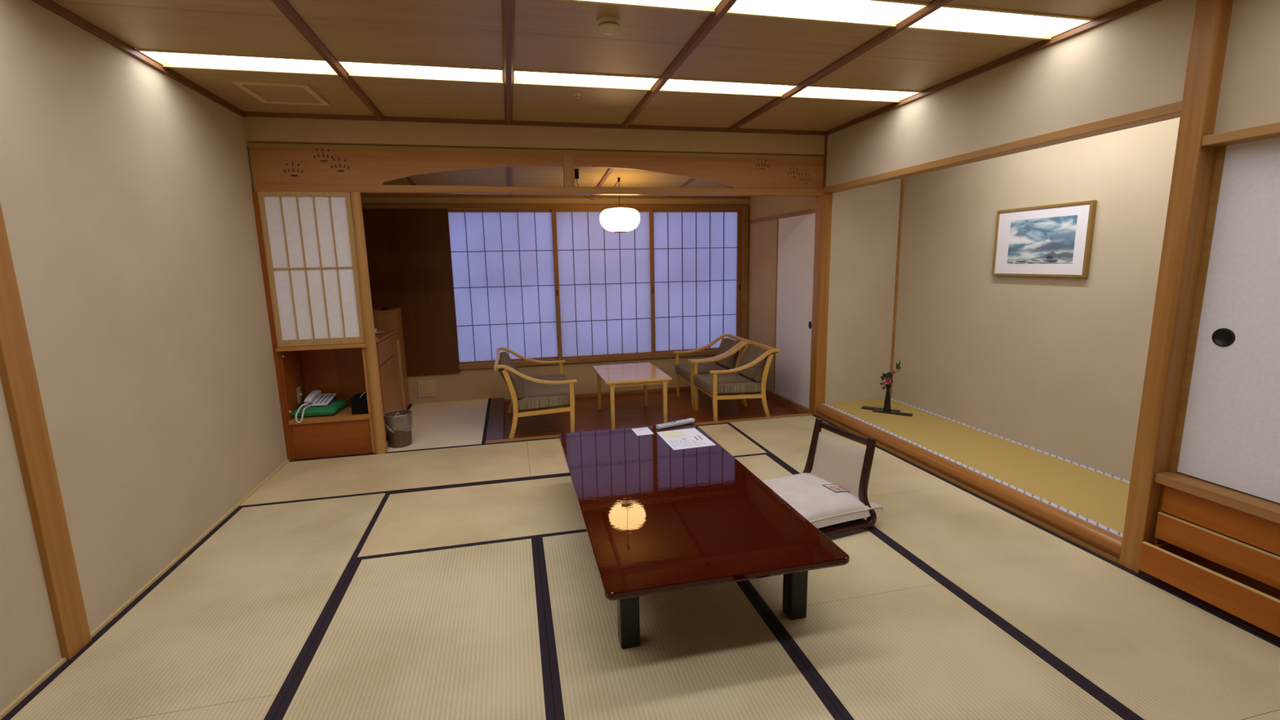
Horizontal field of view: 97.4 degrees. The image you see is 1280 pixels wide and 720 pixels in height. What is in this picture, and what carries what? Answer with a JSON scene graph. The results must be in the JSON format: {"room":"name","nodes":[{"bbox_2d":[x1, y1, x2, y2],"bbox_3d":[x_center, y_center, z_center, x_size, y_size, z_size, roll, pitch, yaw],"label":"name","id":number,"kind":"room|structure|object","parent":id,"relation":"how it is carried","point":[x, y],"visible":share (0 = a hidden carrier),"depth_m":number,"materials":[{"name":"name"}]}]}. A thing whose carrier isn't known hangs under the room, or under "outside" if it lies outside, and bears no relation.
{"room":"japanese tatami room","nodes":[
{"label":"japanese tatami room","id":0,"kind":"room"},
{"bbox_2d":[0,0,287,711],"bbox_3d":[-2.075,0.047,1.322,0.120,2.536,6.377,-3,10,-13],"label":"wall","id":1,"kind":"structure","parent":0,"point":[126,201],"depth_m":2.47,"materials":[{"name":"paint"}]},
{"bbox_2d":[0,201,91,660],"bbox_3d":[-2.156,-0.089,1.909,0.052,2.406,0.115,-3,10,-13],"label":"post","id":2,"kind":"object","parent":1,"relation":"attached to","point":[18,376],"visible":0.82,"depth_m":1.98,"materials":[{"name":"brown wood"}]},
{"bbox_2d":[0,459,289,719],"bbox_3d":[-1.937,1.228,1.321,0.013,0.024,5.927,-3,10,-13],"label":"baseboard","id":3,"kind":"structure","parent":1,"relation":"attached to","point":[62,660],"depth_m":2.42,"materials":[{"name":"brown wood"}]},
{"bbox_2d":[251,191,293,461],"bbox_3d":[-2.617,-0.206,4.029,0.030,1.925,0.070,-3,10,-13],"label":"post","id":4,"kind":"object","parent":1,"relation":"attached to","point":[255,196],"visible":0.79,"depth_m":3.98,"materials":[{"name":"brown wood"}]},
{"bbox_2d":[245,141,824,199],"bbox_3d":[-0.692,-1.647,5.069,4.600,0.201,1.650,-3,10,-13],"label":"wooden beam","id":5,"kind":"structure","parent":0,"point":[548,176],"depth_m":4.96,"materials":[{"name":"brown wood"}]},
{"bbox_2d":[574,168,578,179],"bbox_3d":[-0.541,-1.571,4.758,0.046,0.076,0.046,-3,10,-13],"label":"plug","id":6,"kind":"object","parent":5,"relation":"attached to","point":[576,171],"visible":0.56,"depth_m":4.74,"materials":[{"name":"black plastic"}]},
{"bbox_2d":[360,197,749,404],"bbox_3d":[-0.881,-0.724,5.999,4.330,2.400,0.080,-3,10,-13],"label":"wall","id":7,"kind":"structure","parent":0,"point":[484,383],"depth_m":5.96,"materials":[{"name":"paint"}]},
{"bbox_2d":[417,380,435,397],"bbox_3d":[-2.204,0.298,5.812,0.172,0.168,0.020,-3,10,-13],"label":"air vent","id":8,"kind":"object","parent":7,"relation":"in","point":[427,388],"visible":1,"depth_m":5.80,"materials":[{"name":"beige plastic"}]},
{"bbox_2d":[361,204,748,369],"bbox_3d":[-0.889,-0.788,5.976,4.312,1.670,0.120,-3,10,-13],"label":"window","id":9,"kind":"structure","parent":7,"relation":"in","point":[503,267],"depth_m":5.88,"materials":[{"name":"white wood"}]},
{"bbox_2d":[362,208,460,376],"bbox_3d":[-2.435,-0.650,5.595,1.118,1.659,0.025,-3,10,-13],"label":"wall panel","id":10,"kind":"object","parent":9,"relation":"attached to","point":[409,253],"visible":0.57,"depth_m":5.60,"materials":[{"name":"brown wood"}]},
{"bbox_2d":[551,208,655,359],"bbox_3d":[-0.373,-0.811,6.078,1.085,1.605,0.031,-3,10,-13],"label":"window","id":11,"kind":"structure","parent":9,"relation":"attached to","point":[604,279],"depth_m":6.08,"materials":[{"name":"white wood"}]},
{"bbox_2d":[653,209,742,352],"bbox_3d":[0.632,-0.876,6.336,1.082,1.605,0.031,-3,10,-13],"label":"window","id":12,"kind":"structure","parent":9,"relation":"attached to","point":[697,253],"depth_m":6.33,"materials":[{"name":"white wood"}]},
{"bbox_2d":[504,386,690,402],"bbox_3d":[-0.092,0.358,6.315,2.780,0.030,0.018,-3,10,-13],"label":"baseboard","id":13,"kind":"structure","parent":7,"relation":"attached to","point":[686,387],"depth_m":6.29,"materials":[{"name":"brown wood"}]},
{"bbox_2d":[242,116,901,403],"bbox_3d":[-0.111,-0.570,4.590,5.200,2.550,0.123,-3,10,-13],"label":"wall","id":14,"kind":"structure","parent":0,"point":[864,223],"depth_m":4.85,"materials":[{"name":"paint"}]},
{"bbox_2d":[244,111,826,135],"bbox_3d":[-0.546,-1.761,4.211,4.280,0.028,0.022,-3,10,-13],"label":"edging","id":15,"kind":"object","parent":14,"relation":"attached to","point":[260,114],"visible":1,"depth_m":4.13,"materials":[{"name":"brown wood"}]},
{"bbox_2d":[248,141,824,156],"bbox_3d":[-0.537,-1.592,4.254,4.300,0.012,0.006,-3,10,-13],"label":"strip","id":16,"kind":"object","parent":14,"relation":"attached to","point":[263,142],"visible":1,"depth_m":4.17,"materials":[{"name":"brown wood"}]},
{"bbox_2d":[253,183,823,196],"bbox_3d":[-0.540,-1.306,4.343,4.318,0.052,0.089,-3,10,-13],"label":"lintel","id":17,"kind":"object","parent":14,"relation":"attached to","point":[362,188],"visible":0.81,"depth_m":4.25,"materials":[{"name":"brown wood"}]},
{"bbox_2d":[248,146,823,189],"bbox_3d":[-0.544,-1.467,4.302,4.310,0.279,0.060,-3,10,-13],"label":"transom","id":18,"kind":"object","parent":17,"relation":"on","point":[268,165],"visible":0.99,"depth_m":4.13,"materials":[{"name":"brown wood"}]},
{"bbox_2d":[485,413,813,443],"bbox_3d":[0.166,0.605,4.836,2.888,0.061,0.069,-3,10,-13],"label":"sill","id":19,"kind":"structure","parent":14,"relation":"attached to","point":[526,438],"depth_m":4.93,"materials":[{"name":"brown wood"}]},
{"bbox_2d":[822,135,827,188],"bbox_3d":[1.560,-1.660,4.724,0.024,0.426,0.012,-3,10,-13],"label":"strip","id":20,"kind":"object","parent":14,"relation":"attached to","point":[825,136],"visible":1,"depth_m":4.72,"materials":[{"name":"brown wood"}]},
{"bbox_2d":[889,177,904,398],"bbox_3d":[2.310,-0.789,5.047,0.018,2.330,0.018,-3,10,-13],"label":"strip","id":21,"kind":"object","parent":14,"relation":"attached to","point":[902,179],"visible":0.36,"depth_m":5.05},
{"bbox_2d":[51,0,1137,131],"bbox_3d":[0.395,-1.379,1.422,5.100,0.140,6.127,-3,10,-13],"label":"ceiling","id":22,"kind":"structure","parent":0,"point":[550,35],"depth_m":2.77,"materials":[{"name":"brown wood"}]},
{"bbox_2d":[135,48,338,75],"bbox_3d":[-2.003,-1.520,2.844,0.818,0.048,0.225,-3,10,-13],"label":"ceiling light","id":23,"kind":"object","parent":22,"relation":"attached to","point":[167,59],"visible":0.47,"depth_m":2.90,"materials":[{"name":"white plastic"}]},
{"bbox_2d":[153,52,329,66],"bbox_3d":[-2.003,-1.540,2.840,0.806,0.006,0.194,-3,10,-13],"label":"diffuser","id":24,"kind":"object","parent":23,"relation":"attached to","point":[164,57],"depth_m":2.90,"materials":[{"name":"white plastic"}]},
{"bbox_2d":[231,80,330,106],"bbox_3d":[-2.124,-1.588,3.361,0.380,0.014,0.430,-3,10,-13],"label":"ceiling vent","id":25,"kind":"object","parent":22,"relation":"in","point":[267,92],"visible":1,"depth_m":3.33,"materials":[{"name":"brown wood"}]},
{"bbox_2d":[244,84,320,103],"bbox_3d":[-2.124,-1.593,3.360,0.312,0.004,0.372,-3,10,-13],"label":"grille","id":26,"kind":"object","parent":25,"relation":"attached to","point":[268,94],"depth_m":3.36,"materials":[{"name":"brown wood"}]},
{"bbox_2d":[271,0,384,119],"bbox_3d":[-1.150,-1.207,1.091,0.052,0.025,5.927,-3,10,-13],"label":"batten","id":27,"kind":"object","parent":22,"relation":"attached to","point":[283,6],"visible":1,"depth_m":2.67,"materials":[{"name":"brown wood"}]},
{"bbox_2d":[337,59,503,84],"bbox_3d":[-1.157,-1.569,3.033,0.818,0.048,0.225,-3,10,-13],"label":"ceiling light","id":28,"kind":"object","parent":22,"relation":"attached to","point":[362,68],"visible":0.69,"depth_m":3.09,"materials":[{"name":"white plastic"}]},
{"bbox_2d":[344,62,502,75],"bbox_3d":[-1.158,-1.590,3.028,0.806,0.006,0.194,-3,10,-13],"label":"diffuser","id":29,"kind":"object","parent":28,"relation":"attached to","point":[353,67],"depth_m":3.09,"materials":[{"name":"white plastic"}]},
{"bbox_2d":[501,0,515,124],"bbox_3d":[-0.300,-1.257,1.281,0.052,0.025,5.927,-3,10,-13],"label":"batten","id":30,"kind":"object","parent":22,"relation":"attached to","point":[508,6],"visible":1,"depth_m":2.74,"materials":[{"name":"brown wood"}]},
{"bbox_2d":[572,93,581,98],"bbox_3d":[-0.395,-1.644,3.507,0.056,0.022,0.056,-3,10,-13],"label":"sprinkler","id":31,"kind":"object","parent":22,"relation":"attached to","point":[576,95],"visible":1,"depth_m":3.50,"materials":[{"name":"beige plastic"}]},
{"bbox_2d":[513,68,659,90],"bbox_3d":[-0.309,-1.620,3.222,0.818,0.048,0.225,-3,10,-13],"label":"ceiling light","id":32,"kind":"object","parent":22,"relation":"attached to","point":[521,77],"visible":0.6,"depth_m":3.28,"materials":[{"name":"white plastic"}]},
{"bbox_2d":[514,71,653,82],"bbox_3d":[-0.310,-1.640,3.218,0.806,0.006,0.194,-3,10,-13],"label":"diffuser","id":33,"kind":"object","parent":32,"relation":"attached to","point":[531,76],"depth_m":3.28,"materials":[{"name":"white plastic"}]},
{"bbox_2d":[31,0,1162,136],"bbox_3d":[0.136,-1.279,1.379,4.365,0.032,5.927,-3,10,-13],"label":"edging","id":34,"kind":"object","parent":22,"relation":"attached to","point":[50,5],"visible":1,"depth_m":2.78,"materials":[{"name":"brown wood"}]},
{"bbox_2d":[597,16,620,35],"bbox_3d":[-0.136,-1.451,2.454,0.100,0.051,0.100,-3,10,-13],"label":"smoke detector","id":35,"kind":"object","parent":22,"relation":"attached to","point":[607,25],"visible":1,"depth_m":2.42,"materials":[{"name":"beige plastic"}]},
{"bbox_2d":[555,0,723,13],"bbox_3d":[-0.062,-1.440,2.164,0.818,0.048,0.225,-3,10,-13],"label":"ceiling light","id":36,"kind":"object","parent":22,"relation":"attached to","point":[698,6],"visible":1,"depth_m":2.30,"materials":[{"name":"white plastic"}]},
{"bbox_2d":[622,0,737,128],"bbox_3d":[0.546,-1.307,1.470,0.052,0.025,5.927,-3,10,-13],"label":"batten","id":37,"kind":"object","parent":22,"relation":"attached to","point":[713,19],"visible":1,"depth_m":2.81,"materials":[{"name":"brown wood"}]},
{"bbox_2d":[658,77,798,97],"bbox_3d":[0.534,-1.669,3.410,0.818,0.048,0.225,-3,10,-13],"label":"ceiling light","id":38,"kind":"object","parent":22,"relation":"attached to","point":[673,84],"visible":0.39,"depth_m":3.48,"materials":[{"name":"white plastic"}]},
{"bbox_2d":[666,79,786,89],"bbox_3d":[0.534,-1.690,3.406,0.806,0.006,0.194,-3,10,-13],"label":"diffuser","id":39,"kind":"object","parent":38,"relation":"attached to","point":[670,83],"depth_m":3.47,"materials":[{"name":"white plastic"}]},
{"bbox_2d":[725,0,929,27],"bbox_3d":[0.781,-1.490,2.352,0.818,0.048,0.225,-3,10,-13],"label":"ceiling light","id":40,"kind":"object","parent":22,"relation":"attached to","point":[879,13],"visible":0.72,"depth_m":2.42,"materials":[{"name":"glowing white light panel"},{"name":"translucent plastic"}]},
{"bbox_2d":[735,0,913,16],"bbox_3d":[0.781,-1.510,2.348,0.806,0.006,0.194,-3,10,-13],"label":"diffuser","id":41,"kind":"object","parent":40,"relation":"attached to","point":[831,7],"depth_m":2.42,"materials":[{"name":"white plastic"}]},
{"bbox_2d":[728,0,953,131],"bbox_3d":[1.387,-1.357,1.657,0.052,0.025,5.927,-3,10,-13],"label":"batten","id":42,"kind":"object","parent":22,"relation":"attached to","point":[935,5],"visible":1,"depth_m":2.89,"materials":[{"name":"brown wood"}]},
{"bbox_2d":[790,84,921,102],"bbox_3d":[1.371,-1.719,3.597,0.818,0.048,0.225,-3,10,-13],"label":"ceiling light","id":43,"kind":"object","parent":22,"relation":"attached to","point":[812,91],"visible":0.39,"depth_m":3.67,"materials":[{"name":"white plastic"}]},
{"bbox_2d":[802,86,906,95],"bbox_3d":[1.370,-1.739,3.593,0.806,0.006,0.194,-3,10,-13],"label":"diffuser","id":44,"kind":"object","parent":43,"relation":"attached to","point":[808,91],"depth_m":3.66,"materials":[{"name":"white plastic"}]},
{"bbox_2d":[906,4,1094,39],"bbox_3d":[1.617,-1.539,2.539,0.818,0.048,0.225,-3,10,-13],"label":"ceiling light","id":45,"kind":"object","parent":22,"relation":"attached to","point":[949,18],"visible":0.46,"depth_m":2.60,"materials":[{"name":"glowing white light panel"},{"name":"translucent plastic"}]},
{"bbox_2d":[923,7,1073,29],"bbox_3d":[1.617,-1.560,2.535,0.806,0.006,0.194,-3,10,-13],"label":"diffuser","id":46,"kind":"object","parent":45,"relation":"attached to","point":[943,15],"depth_m":2.59,"materials":[{"name":"white plastic"}]},
{"bbox_2d":[0,389,1279,719],"bbox_3d":[0.454,1.039,2.717,5.500,0.201,7.600,-3,10,-13],"label":"floor","id":47,"kind":"structure","parent":0,"point":[449,574],"depth_m":2.23,"materials":[{"name":"beige wicker"}]},
{"bbox_2d":[257,191,378,460],"bbox_3d":[-2.350,-0.249,4.247,0.594,1.925,0.434,-3,10,-13],"label":"tall cabinet","id":48,"kind":"object","parent":47,"relation":"on","point":[308,237],"visible":0.84,"depth_m":4.06,"materials":[{"name":"white paper"}]},
{"bbox_2d":[296,386,302,403],"bbox_3d":[-2.613,0.266,4.327,0.022,0.120,0.070,-3,10,-13],"label":"wall socket","id":49,"kind":"object","parent":48,"relation":"attached to","point":[298,388],"visible":1,"depth_m":4.32,"materials":[{"name":"beige plastic"}]},
{"bbox_2d":[291,400,349,417],"bbox_3d":[-2.464,0.370,4.344,0.315,0.064,0.336,-3,10,-8],"label":"cushion","id":50,"kind":"object","parent":48,"relation":"on","point":[331,409],"visible":0.73,"depth_m":4.21,"materials":[{"name":"green fabric"}]},
{"bbox_2d":[294,390,336,422],"bbox_3d":[-2.462,0.345,4.281,0.179,0.181,0.338,-2,10,-7],"label":"telephone","id":51,"kind":"object","parent":50,"relation":"on","point":[314,398],"visible":1,"depth_m":4.29,"materials":[{"name":"white plastic"}]},
{"bbox_2d":[275,337,378,351],"bbox_3d":[-2.345,-0.122,4.261,0.592,0.026,0.419,-3,10,-13],"label":"shelf","id":52,"kind":"object","parent":48,"relation":"attached to","point":[351,344],"depth_m":4.07,"materials":[{"name":"brown wood"}]},
{"bbox_2d":[288,404,368,425],"bbox_3d":[-2.353,0.415,4.365,0.548,0.033,0.383,-3,10,-13],"label":"shelf","id":53,"kind":"object","parent":48,"relation":"attached to","point":[344,415],"depth_m":4.21,"materials":[{"name":"brown wood"}]},
{"bbox_2d":[350,392,368,414],"bbox_3d":[-2.142,0.314,4.337,0.116,0.166,0.188,-3,10,-13],"label":"box","id":54,"kind":"object","parent":48,"relation":"on","point":[359,401],"visible":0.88,"depth_m":4.25,"materials":[{"name":"black plastic"}]},
{"bbox_2d":[350,191,387,453],"bbox_3d":[-2.005,-0.230,4.153,0.087,1.945,0.087,-3,10,-13],"label":"pillar","id":55,"kind":"structure","parent":47,"relation":"on","point":[371,351],"depth_m":4.13,"materials":[{"name":"brown wood"}]},
{"bbox_2d":[372,307,409,435],"bbox_3d":[-2.531,0.075,5.102,0.592,1.000,1.135,-3,10,-13],"label":"base cabinet","id":56,"kind":"object","parent":47,"relation":"on","point":[390,348],"visible":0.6,"depth_m":5.23,"materials":[{"name":"brown wood"}]},
{"bbox_2d":[375,329,395,343],"bbox_3d":[-2.500,-0.192,4.869,0.582,0.025,0.760,-3,10,-13],"label":"countertop","id":57,"kind":"structure","parent":56,"relation":"on","point":[381,336],"depth_m":4.97,"materials":[{"name":"brown wood"}]},
{"bbox_2d":[383,409,412,448],"bbox_3d":[-1.915,0.540,4.467,0.217,0.278,0.216,-3,10,-13],"label":"waste bin","id":58,"kind":"object","parent":47,"relation":"on","point":[397,424],"visible":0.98,"depth_m":4.40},
{"bbox_2d":[493,346,577,438],"bbox_3d":[-0.956,0.270,5.109,0.659,0.663,1.052,-3,10,-13],"label":"armchair","id":59,"kind":"object","parent":47,"relation":"on","point":[527,393],"visible":0.98,"depth_m":4.70,"materials":[{"name":"brown wood"}]},
{"bbox_2d":[498,351,522,399],"bbox_3d":[-1.159,0.119,5.037,0.182,0.261,0.930,-3,10,-13],"label":"cushion","id":60,"kind":"object","parent":59,"relation":"on","point":[504,359],"depth_m":4.87,"materials":[{"name":"fabric"}]},
{"bbox_2d":[517,373,575,411],"bbox_3d":[-0.894,0.281,5.126,0.512,0.117,0.934,-3,10,-13],"label":"seat cushion","id":61,"kind":"object","parent":59,"relation":"on","point":[534,395],"depth_m":4.76,"materials":[{"name":"fabric"}]},
{"bbox_2d":[591,362,671,429],"bbox_3d":[-0.093,0.323,5.320,0.595,0.440,0.820,-3,10,-13],"label":"coffee table","id":62,"kind":"object","parent":47,"relation":"on","point":[644,374],"visible":0.98,"depth_m":5.07,"materials":[{"name":"brown wood"}]},
{"bbox_2d":[559,422,849,648],"bbox_3d":[0.127,0.755,2.827,0.898,0.337,1.810,-3,10,-13],"label":"table","id":63,"kind":"object","parent":47,"relation":"on","point":[657,517],"visible":0.9,"depth_m":2.31,"materials":[{"name":"wood"}]},
{"bbox_2d":[631,426,653,435],"bbox_3d":[0.016,0.454,3.580,0.113,0.001,0.160,-3,10,-13],"label":"paper card","id":64,"kind":"object","parent":63,"relation":"on","point":[639,431],"visible":1,"depth_m":3.58,"materials":[{"name":"white paper"}]},
{"bbox_2d":[655,417,694,429],"bbox_3d":[0.234,0.415,3.689,0.280,0.028,0.045,-7,11,-28],"label":"remote control","id":65,"kind":"object","parent":63,"relation":"on","point":[685,421],"visible":1,"depth_m":3.67,"materials":[{"name":"grey plastic"}]},
{"bbox_2d":[656,427,715,449],"bbox_3d":[0.274,0.476,3.424,0.271,0.001,0.378,-3,10,-13],"label":"map sheet","id":66,"kind":"object","parent":63,"relation":"on","point":[691,437],"visible":1,"depth_m":3.41,"materials":[{"name":"paper"}]},
{"bbox_2d":[661,431,687,438],"bbox_3d":[0.216,0.465,3.493,0.150,0.001,0.145,-3,10,-13],"label":"print","id":67,"kind":"object","parent":66,"relation":"on","point":[664,434],"depth_m":3.50},
{"bbox_2d":[670,431,703,447],"bbox_3d":[0.263,0.478,3.411,0.204,0.001,0.269,-3,10,-13],"label":"print","id":68,"kind":"object","parent":66,"relation":"on","point":[677,439],"depth_m":3.39},
{"bbox_2d":[672,333,751,408],"bbox_3d":[0.739,0.103,5.874,0.659,0.663,0.598,-3,10,-13],"label":"armchair","id":69,"kind":"object","parent":47,"relation":"on","point":[685,371],"visible":0.7,"depth_m":5.82,"materials":[{"name":"brown wood"}]},
{"bbox_2d":[675,363,728,381],"bbox_3d":[0.677,0.121,5.862,0.512,0.117,0.479,-3,10,-13],"label":"seat cushion","id":70,"kind":"object","parent":69,"relation":"on","point":[683,371],"depth_m":5.81,"materials":[{"name":"fabric"}]},
{"bbox_2d":[715,337,739,368],"bbox_3d":[0.935,-0.071,5.890,0.182,0.261,0.475,-3,10,-13],"label":"cushion","id":71,"kind":"object","parent":69,"relation":"on","point":[726,344],"depth_m":5.87,"materials":[{"name":"fabric"}]},
{"bbox_2d":[690,341,780,421],"bbox_3d":[0.879,0.201,5.293,0.659,0.663,0.598,-3,10,-13],"label":"armchair","id":72,"kind":"object","parent":47,"relation":"on","point":[753,367],"visible":0.99,"depth_m":5.10,"materials":[{"name":"brown wood"}]},
{"bbox_2d":[693,373,760,394],"bbox_3d":[0.818,0.219,5.281,0.512,0.117,0.479,-3,10,-13],"label":"seat cushion","id":73,"kind":"object","parent":72,"relation":"on","point":[734,383],"depth_m":5.10,"materials":[{"name":"fabric"}]},
{"bbox_2d":[736,345,773,382],"bbox_3d":[1.076,0.027,5.309,0.182,0.261,0.475,-3,10,-13],"label":"cushion","id":74,"kind":"object","parent":72,"relation":"on","point":[754,373],"depth_m":5.28,"materials":[{"name":"fabric"}]},
{"bbox_2d":[808,192,832,415],"bbox_3d":[1.599,-0.443,4.993,0.097,1.995,0.107,-3,10,-13],"label":"post","id":75,"kind":"object","parent":47,"relation":"on","point":[824,202],"visible":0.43,"depth_m":4.94,"materials":[{"name":"brown wood"}]},
{"bbox_2d":[802,417,876,539],"bbox_3d":[0.934,0.626,3.099,0.509,0.464,0.598,-5,11,-21],"label":"chair","id":76,"kind":"object","parent":47,"relation":"on","point":[834,460],"visible":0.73,"depth_m":3.09,"materials":[{"name":"paint"}]},
{"bbox_2d":[762,470,884,528],"bbox_3d":[0.894,0.757,3.100,0.593,0.117,0.586,-5,11,-21],"label":"floor cushion","id":77,"kind":"object","parent":76,"relation":"on","point":[823,503],"visible":0.67,"depth_m":2.95,"materials":[{"name":"white fabric"}]},
{"bbox_2d":[822,484,846,492],"bbox_3d":[1.081,0.705,3.094,0.108,0.021,0.105,-5,11,-21],"label":"print","id":78,"kind":"object","parent":77,"relation":"on","point":[830,487],"depth_m":3.08,"materials":[{"name":"red"}]},
{"bbox_2d":[815,413,1119,564],"bbox_3d":[1.932,0.709,3.837,0.093,0.028,2.638,-3,10,-13],"label":"strip","id":79,"kind":"object","parent":47,"relation":"on","point":[1113,558],"visible":0.36,"depth_m":3.21,"materials":[{"name":"brown wood"}]},
{"bbox_2d":[815,404,1122,558],"bbox_3d":[1.910,0.655,3.824,0.060,0.084,2.637,-3,10,-13],"label":"beam","id":80,"kind":"structure","parent":79,"relation":"on","point":[1104,540],"depth_m":3.23,"materials":[{"name":"brown wood"}]},
{"bbox_2d":[1119,0,1233,573],"bbox_3d":[2.212,-0.265,2.322,0.100,2.436,0.084,-3,10,-13],"label":"post","id":81,"kind":"object","parent":47,"relation":"on","point":[1193,167],"visible":0.77,"depth_m":2.28,"materials":[{"name":"brown wood"}]},
{"bbox_2d":[1138,471,1279,637],"bbox_3d":[2.676,0.849,1.614,0.627,0.468,1.847,-3,10,-13],"label":"chest","id":82,"kind":"object","parent":47,"relation":"on","point":[1218,544],"visible":0.94,"depth_m":2.22,"materials":[{"name":"brown wood"}]},
{"bbox_2d":[747,0,1279,391],"bbox_3d":[2.133,-0.308,2.870,0.145,2.536,7.580,-3,10,-13],"label":"wall","id":83,"kind":"structure","parent":0,"point":[1137,60],"depth_m":2.76,"materials":[{"name":"paint"}]},
{"bbox_2d":[748,208,815,413],"bbox_3d":[1.428,-0.511,5.736,0.090,1.880,1.530,-3,10,-13],"label":"door frame","id":84,"kind":"structure","parent":83,"relation":"attached to","point":[773,395],"depth_m":5.69,"materials":[{"name":"brown wood"}]},
{"bbox_2d":[774,213,815,408],"bbox_3d":[1.501,-0.476,5.415,0.031,1.778,0.770,-3,10,-13],"label":"door","id":85,"kind":"structure","parent":83,"relation":"in","point":[796,234],"depth_m":5.41,"materials":[{"name":"white paper"}]},
{"bbox_2d":[822,100,1182,193],"bbox_3d":[1.900,-1.224,3.506,0.107,0.043,2.645,-3,10,-13],"label":"rail","id":86,"kind":"object","parent":83,"relation":"attached to","point":[1172,110],"visible":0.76,"depth_m":2.87,"materials":[{"name":"brown wood"}]},
{"bbox_2d":[1138,572,1279,643],"bbox_3d":[2.578,1.217,0.951,0.039,0.034,3.197,-3,10,-13],"label":"baseboard","id":87,"kind":"structure","parent":83,"relation":"attached to","point":[1263,632],"depth_m":2.23,"materials":[{"name":"brown wood"}]},
{"bbox_2d":[1201,122,1279,146],"bbox_3d":[2.589,-0.587,0.648,0.132,0.037,3.197,-3,10,-13],"label":"lintel","id":88,"kind":"object","parent":83,"relation":"attached to","point":[1273,130],"visible":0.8,"depth_m":2.06,"materials":[{"name":"brown wood"}]},
{"bbox_2d":[1168,137,1279,502],"bbox_3d":[2.382,-0.105,1.879,0.035,1.332,0.899,-3,10,-13],"label":"door","id":89,"kind":"structure","parent":88,"relation":"attached to","point":[1227,433],"depth_m":2.17,"materials":[{"name":"white paper"}]},
{"bbox_2d":[891,117,1179,480],"bbox_3d":[2.680,-0.486,3.789,0.120,2.550,2.940,-3,10,-13],"label":"wall","id":90,"kind":"structure","parent":0,"point":[1056,366],"depth_m":3.71,"materials":[{"name":"paint"}]},
{"bbox_2d":[991,200,1097,277],"bbox_3d":[2.608,-0.774,3.675,0.032,0.452,0.676,-3,10,-13],"label":"painting","id":91,"kind":"object","parent":90,"relation":"attached to","point":[1055,240],"visible":1,"depth_m":3.62,"materials":[{"name":"blue paper"}]},
{"bbox_3d":[2.299,0.682,3.935,0.732,0.174,2.670,-3,10,-13],"label":"floor","id":92,"kind":"structure","parent":0,"visible":0},
{"bbox_2d":[822,398,1129,537],"bbox_3d":[2.287,0.593,3.907,0.713,0.012,2.646,-3,10,-13],"label":"mat","id":93,"kind":"object","parent":92,"relation":"on","point":[1095,497],"visible":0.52,"depth_m":3.55,"materials":[{"name":"yellow wicker"}]},
{"bbox_2d":[861,405,912,416],"bbox_3d":[2.096,0.434,4.782,0.410,0.011,0.124,5,12,33],"label":"display board","id":94,"kind":"object","parent":93,"relation":"on","point":[874,409],"visible":1,"depth_m":4.76,"materials":[{"name":"black wood"}]},
{"bbox_2d":[883,384,891,412],"bbox_3d":[2.087,0.322,4.737,0.066,0.228,0.066,-3,10,-13],"label":"vase","id":95,"kind":"object","parent":94,"relation":"on","point":[886,407],"visible":1,"depth_m":4.72,"materials":[{"name":"black ceramic"}]},
{"bbox_2d":[880,360,901,389],"bbox_3d":[2.098,0.169,4.716,0.236,0.333,0.084,-3,10,-13],"label":"flower spray","id":96,"kind":"object","parent":95,"relation":"in","point":[888,375],"visible":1,"depth_m":4.69,"materials":[{"name":"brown plant"}]},
{"bbox_3d":[-0.192,-1.639,5.120,0.028,0.038,0.028,-3,10,-13],"label":"ceiling hook","id":97,"kind":"object","parent":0,"visible":0},
{"bbox_2d":[576,178,617,199],"bbox_3d":[-0.369,-1.506,4.955,0.009,0.194,0.504,8,14,43],"label":"lamp cord","id":98,"kind":"object","parent":97,"relation":"hanging from","point":[576,179],"visible":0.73,"depth_m":4.93,"materials":[{"name":"black plastic"}]},
{"bbox_2d":[600,182,639,232],"bbox_3d":[-0.187,-1.406,5.160,0.373,0.459,0.374,-3,10,-13],"label":"pendant lantern","id":99,"kind":"object","parent":97,"relation":"hanging from","point":[617,220],"visible":0.99,"depth_m":5.04,"materials":[{"name":"white paper"}]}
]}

